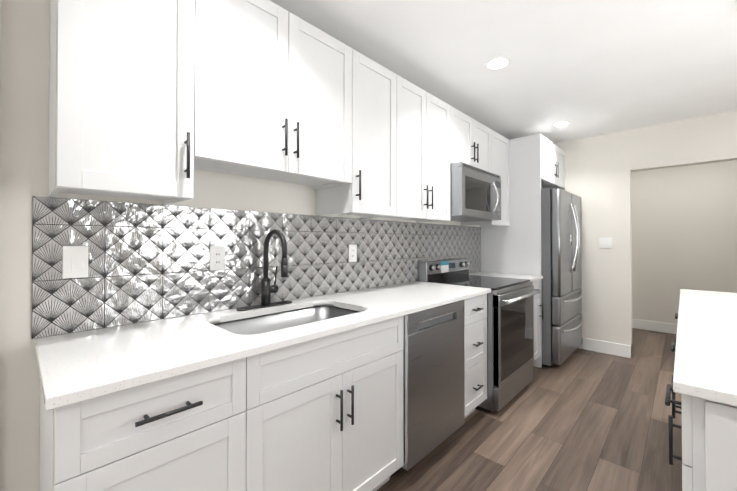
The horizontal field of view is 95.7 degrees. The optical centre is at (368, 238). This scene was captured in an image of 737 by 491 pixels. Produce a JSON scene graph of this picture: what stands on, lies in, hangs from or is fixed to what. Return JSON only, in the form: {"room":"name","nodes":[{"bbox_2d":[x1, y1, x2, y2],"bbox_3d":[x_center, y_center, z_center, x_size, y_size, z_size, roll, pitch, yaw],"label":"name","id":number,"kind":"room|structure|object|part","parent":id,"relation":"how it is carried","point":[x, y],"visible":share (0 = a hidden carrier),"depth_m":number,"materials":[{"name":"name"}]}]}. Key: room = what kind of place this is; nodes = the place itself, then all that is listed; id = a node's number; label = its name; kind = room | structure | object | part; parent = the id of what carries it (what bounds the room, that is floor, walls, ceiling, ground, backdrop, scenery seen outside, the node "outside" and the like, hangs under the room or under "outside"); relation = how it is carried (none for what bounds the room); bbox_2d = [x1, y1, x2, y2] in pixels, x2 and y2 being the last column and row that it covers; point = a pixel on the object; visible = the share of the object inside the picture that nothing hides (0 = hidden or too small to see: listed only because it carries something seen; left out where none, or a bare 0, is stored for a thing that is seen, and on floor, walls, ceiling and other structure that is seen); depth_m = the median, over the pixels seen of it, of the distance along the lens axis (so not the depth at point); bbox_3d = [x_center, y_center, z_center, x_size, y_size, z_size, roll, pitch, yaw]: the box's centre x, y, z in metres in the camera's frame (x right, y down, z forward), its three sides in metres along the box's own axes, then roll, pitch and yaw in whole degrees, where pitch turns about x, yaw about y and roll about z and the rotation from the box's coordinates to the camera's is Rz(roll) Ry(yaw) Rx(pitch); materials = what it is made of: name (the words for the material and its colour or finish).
{"room":"kitchen","nodes":[
{"label":"kitchen","id":0,"kind":"room"},
{"bbox_2d":[0,0,479,490],"bbox_3d":[-0.577,0.041,1.889,0.120,2.458,7.375,0,-1,43],"label":"wall","id":1,"kind":"structure","parent":0,"point":[24,104],"depth_m":1.16,"materials":[{"name":"paint"}]},
{"bbox_2d":[48,0,215,203],"bbox_3d":[-0.880,-0.616,1.248,0.322,0.897,0.438,0,-1,43],"label":"upper cabinet","id":2,"kind":"object","parent":1,"relation":"attached to","point":[161,100],"depth_m":1.12,"materials":[{"name":"white wood"}]},
{"bbox_2d":[32,196,480,338],"bbox_3d":[0.042,0.110,2.448,0.008,0.498,3.538,0,-1,43],"label":"backsplash","id":3,"kind":"structure","parent":1,"relation":"attached to","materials":[{"name":"tile"}]},
{"bbox_2d":[62,246,87,278],"bbox_3d":[-1.090,0.087,1.240,0.009,0.118,0.072,0,-1,43],"label":"light switch","id":4,"kind":"object","parent":3,"relation":"attached to","point":[75,261],"visible":1,"depth_m":1.24,"materials":[{"name":"white plastic"}]},
{"bbox_2d":[210,246,224,270],"bbox_3d":[-0.733,0.095,1.619,0.008,0.118,0.072,0,-1,43],"label":"electrical outlet","id":5,"kind":"object","parent":3,"relation":"attached to","point":[217,257],"visible":1,"depth_m":1.61,"materials":[{"name":"white plastic"}]},
{"bbox_2d":[349,245,356,261],"bbox_3d":[-0.107,0.100,2.280,0.008,0.118,0.072,0,-1,43],"label":"electrical outlet","id":6,"kind":"object","parent":3,"relation":"attached to","point":[352,253],"visible":1,"depth_m":2.28,"materials":[{"name":"white plastic"}]},
{"bbox_2d":[216,0,355,187],"bbox_3d":[-0.488,-0.693,1.663,0.322,0.737,0.820,0,-1,43],"label":"upper cabinet","id":7,"kind":"object","parent":1,"relation":"attached to","point":[286,87],"depth_m":1.53,"materials":[{"name":"white wood"}]},
{"bbox_2d":[314,51,403,218],"bbox_3d":[-0.071,-0.609,2.104,0.322,0.897,0.512,0,-1,43],"label":"upper cabinet","id":8,"kind":"object","parent":1,"relation":"attached to","point":[378,190],"depth_m":2.01,"materials":[{"name":"white wood"}]},
{"bbox_2d":[380,79,455,221],"bbox_3d":[0.298,-0.606,2.493,0.322,0.897,0.794,0,-1,43],"label":"upper cabinet","id":9,"kind":"object","parent":1,"relation":"attached to","point":[429,122],"depth_m":2.39,"materials":[{"name":"white wood"}]},
{"bbox_2d":[456,109,487,170],"bbox_3d":[0.797,-0.831,3.022,0.322,0.440,0.774,0,-1,43],"label":"upper cabinet","id":10,"kind":"object","parent":1,"relation":"attached to","point":[471,135],"depth_m":2.88,"materials":[{"name":"white wood"}]},
{"bbox_2d":[450,162,500,221],"bbox_3d":[0.852,-0.381,2.966,0.474,0.416,0.761,0,-1,43],"label":"microwave","id":11,"kind":"object","parent":10,"relation":"attached to","point":[475,193],"visible":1,"depth_m":2.73,"materials":[{"name":"silver metal"}]},
{"bbox_2d":[461,128,511,227],"bbox_3d":[1.198,-0.599,3.444,0.322,0.897,0.511,0,-1,43],"label":"upper cabinet","id":12,"kind":"object","parent":1,"relation":"attached to","point":[499,147],"depth_m":3.40,"materials":[{"name":"white wood"}]},
{"bbox_2d":[512,133,564,191],"bbox_3d":[1.820,-0.831,3.885,0.623,0.427,0.942,0,-1,43],"label":"upper cabinet","id":13,"kind":"object","parent":1,"relation":"attached to","point":[537,163],"depth_m":3.45,"materials":[{"name":"white wood"}]},
{"bbox_3d":[1.490,0.118,3.529,0.623,2.330,0.019,0,-1,43],"label":"fridge panel","id":14,"kind":"part","parent":13,"relation":"part of","materials":[{"name":"white wood"}]},
{"bbox_2d":[270,0,736,142],"bbox_3d":[1.350,-1.233,1.229,3.840,0.080,9.050,0,-1,43],"label":"ceiling","id":15,"kind":"structure","parent":0,"point":[588,68],"depth_m":2.15,"materials":[{"name":"paint"}]},
{"bbox_2d":[485,57,510,69],"bbox_3d":[0.873,-1.182,2.252,0.164,0.005,0.164,0,-1,43],"label":"recessed light","id":16,"kind":"object","parent":15,"relation":"in","point":[496,63],"visible":1,"depth_m":2.25,"materials":[{"name":"white plastic"}]},
{"bbox_2d":[552,121,570,126],"bbox_3d":[1.979,-1.173,3.421,0.164,0.005,0.164,0,-1,43],"label":"recessed light","id":17,"kind":"object","parent":15,"relation":"in","point":[562,124],"visible":1,"depth_m":3.42,"materials":[{"name":"white"}]},
{"bbox_2d":[376,328,681,490],"bbox_3d":[1.350,1.295,1.209,3.840,0.060,9.050,0,-1,43],"label":"floor","id":18,"kind":"structure","parent":0,"point":[578,419],"depth_m":2.14,"materials":[{"name":"brown wood"}]},
{"bbox_2d":[39,356,267,490],"bbox_3d":[-0.760,0.822,1.151,0.617,0.885,0.516,0,-1,43],"label":"base cabinet","id":19,"kind":"object","parent":18,"relation":"on","point":[201,431],"depth_m":0.94,"materials":[{"name":"white wood"}]},
{"bbox_2d":[32,280,490,411],"bbox_3d":[-0.144,0.370,1.785,0.647,0.030,2.308,0,-1,43],"label":"countertop","id":20,"kind":"structure","parent":19,"relation":"on","point":[74,368],"depth_m":1.13,"materials":[{"name":"white stone"}]},
{"bbox_2d":[236,228,295,311],"bbox_3d":[-0.478,0.153,1.688,0.223,0.400,0.310,0,-1,43],"label":"faucet","id":21,"kind":"object","parent":20,"relation":"on","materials":[{"name":"black metal"}]},
{"bbox_2d":[391,300,464,475],"bbox_3d":[0.191,0.831,2.104,0.591,0.882,0.602,0,-1,43],"label":"dishwasher","id":22,"kind":"object","parent":18,"relation":"on","point":[434,395],"visible":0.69,"depth_m":1.85,"materials":[{"name":"grey metal"}]},
{"bbox_2d":[384,292,490,417],"bbox_3d":[0.506,0.833,2.488,0.617,0.885,0.382,0,-1,43],"label":"base cabinet","id":23,"kind":"object","parent":18,"relation":"on","point":[475,320],"depth_m":2.20,"materials":[{"name":"white wood"}]},
{"bbox_2d":[418,258,540,411],"bbox_3d":[0.961,0.737,2.854,0.756,1.082,0.765,0,-1,43],"label":"range","id":24,"kind":"object","parent":18,"relation":"on","point":[510,330],"visible":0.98,"depth_m":2.60,"materials":[{"name":"silver metal"}]},
{"bbox_2d":[472,280,542,359],"bbox_3d":[1.326,0.840,3.355,0.617,0.885,0.448,0,-1,43],"label":"base cabinet","id":25,"kind":"object","parent":18,"relation":"on","point":[536,283],"depth_m":3.25,"materials":[{"name":"white wood"}]},
{"bbox_2d":[469,272,542,280],"bbox_3d":[1.333,0.382,3.346,0.647,0.030,0.455,0,-1,43],"label":"countertop","id":26,"kind":"structure","parent":25,"relation":"on","point":[506,275],"depth_m":3.31,"materials":[{"name":"white stone"}]},
{"bbox_2d":[541,187,581,366],"bbox_3d":[1.915,0.394,3.787,0.828,1.783,0.934,0,-1,43],"label":"refrigerator","id":27,"kind":"object","parent":18,"relation":"on","point":[561,286],"visible":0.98,"depth_m":3.31,"materials":[{"name":"grey metal"}]},
{"bbox_2d":[665,289,736,490],"bbox_3d":[1.797,0.823,1.288,0.914,0.886,2.117,0,-1,43],"label":"kitchen island","id":28,"kind":"object","parent":18,"relation":"on","point":[709,424],"depth_m":0.78,"materials":[{"name":"white wood"}]},
{"bbox_2d":[669,289,736,400],"bbox_3d":[1.821,0.365,1.282,0.924,0.030,2.158,0,-1,43],"label":"island countertop","id":29,"kind":"structure","parent":28,"relation":"on","point":[705,343],"depth_m":1.11,"materials":[{"name":"white stone"}]},
{"bbox_2d":[554,110,736,353],"bbox_3d":[3.268,0.052,3.246,3.600,2.458,0.120,0,-1,43],"label":"wall","id":30,"kind":"structure","parent":0,"point":[599,169],"depth_m":3.67,"materials":[{"name":"paint"}]},
{"bbox_2d":[599,238,611,247],"bbox_3d":[2.656,0.050,3.735,0.118,0.118,0.009,0,-1,43],"label":"light switch","id":31,"kind":"object","parent":30,"relation":"attached to","point":[605,242],"visible":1,"depth_m":3.73,"materials":[{"name":"white plastic"}]},
{"bbox_2d":[583,338,631,357],"bbox_3d":[2.656,1.217,3.725,0.440,0.135,0.020,0,-1,43],"label":"baseboard","id":32,"kind":"structure","parent":30,"relation":"attached to","point":[612,348],"depth_m":3.71,"materials":[{"name":"white wood"}]},
{"bbox_2d":[631,160,736,323],"bbox_3d":[4.327,0.061,4.438,3.140,2.458,0.120,0,-1,43],"label":"wall","id":33,"kind":"structure","parent":0,"point":[684,227],"depth_m":4.46,"materials":[{"name":"paint"}]},
{"bbox_2d":[632,319,676,333],"bbox_3d":[4.281,1.222,4.380,2.900,0.135,0.016,0,-1,43],"label":"baseboard","id":34,"kind":"structure","parent":33,"relation":"attached to","point":[636,323],"depth_m":4.65,"materials":[{"name":"white wood"}]}
]}

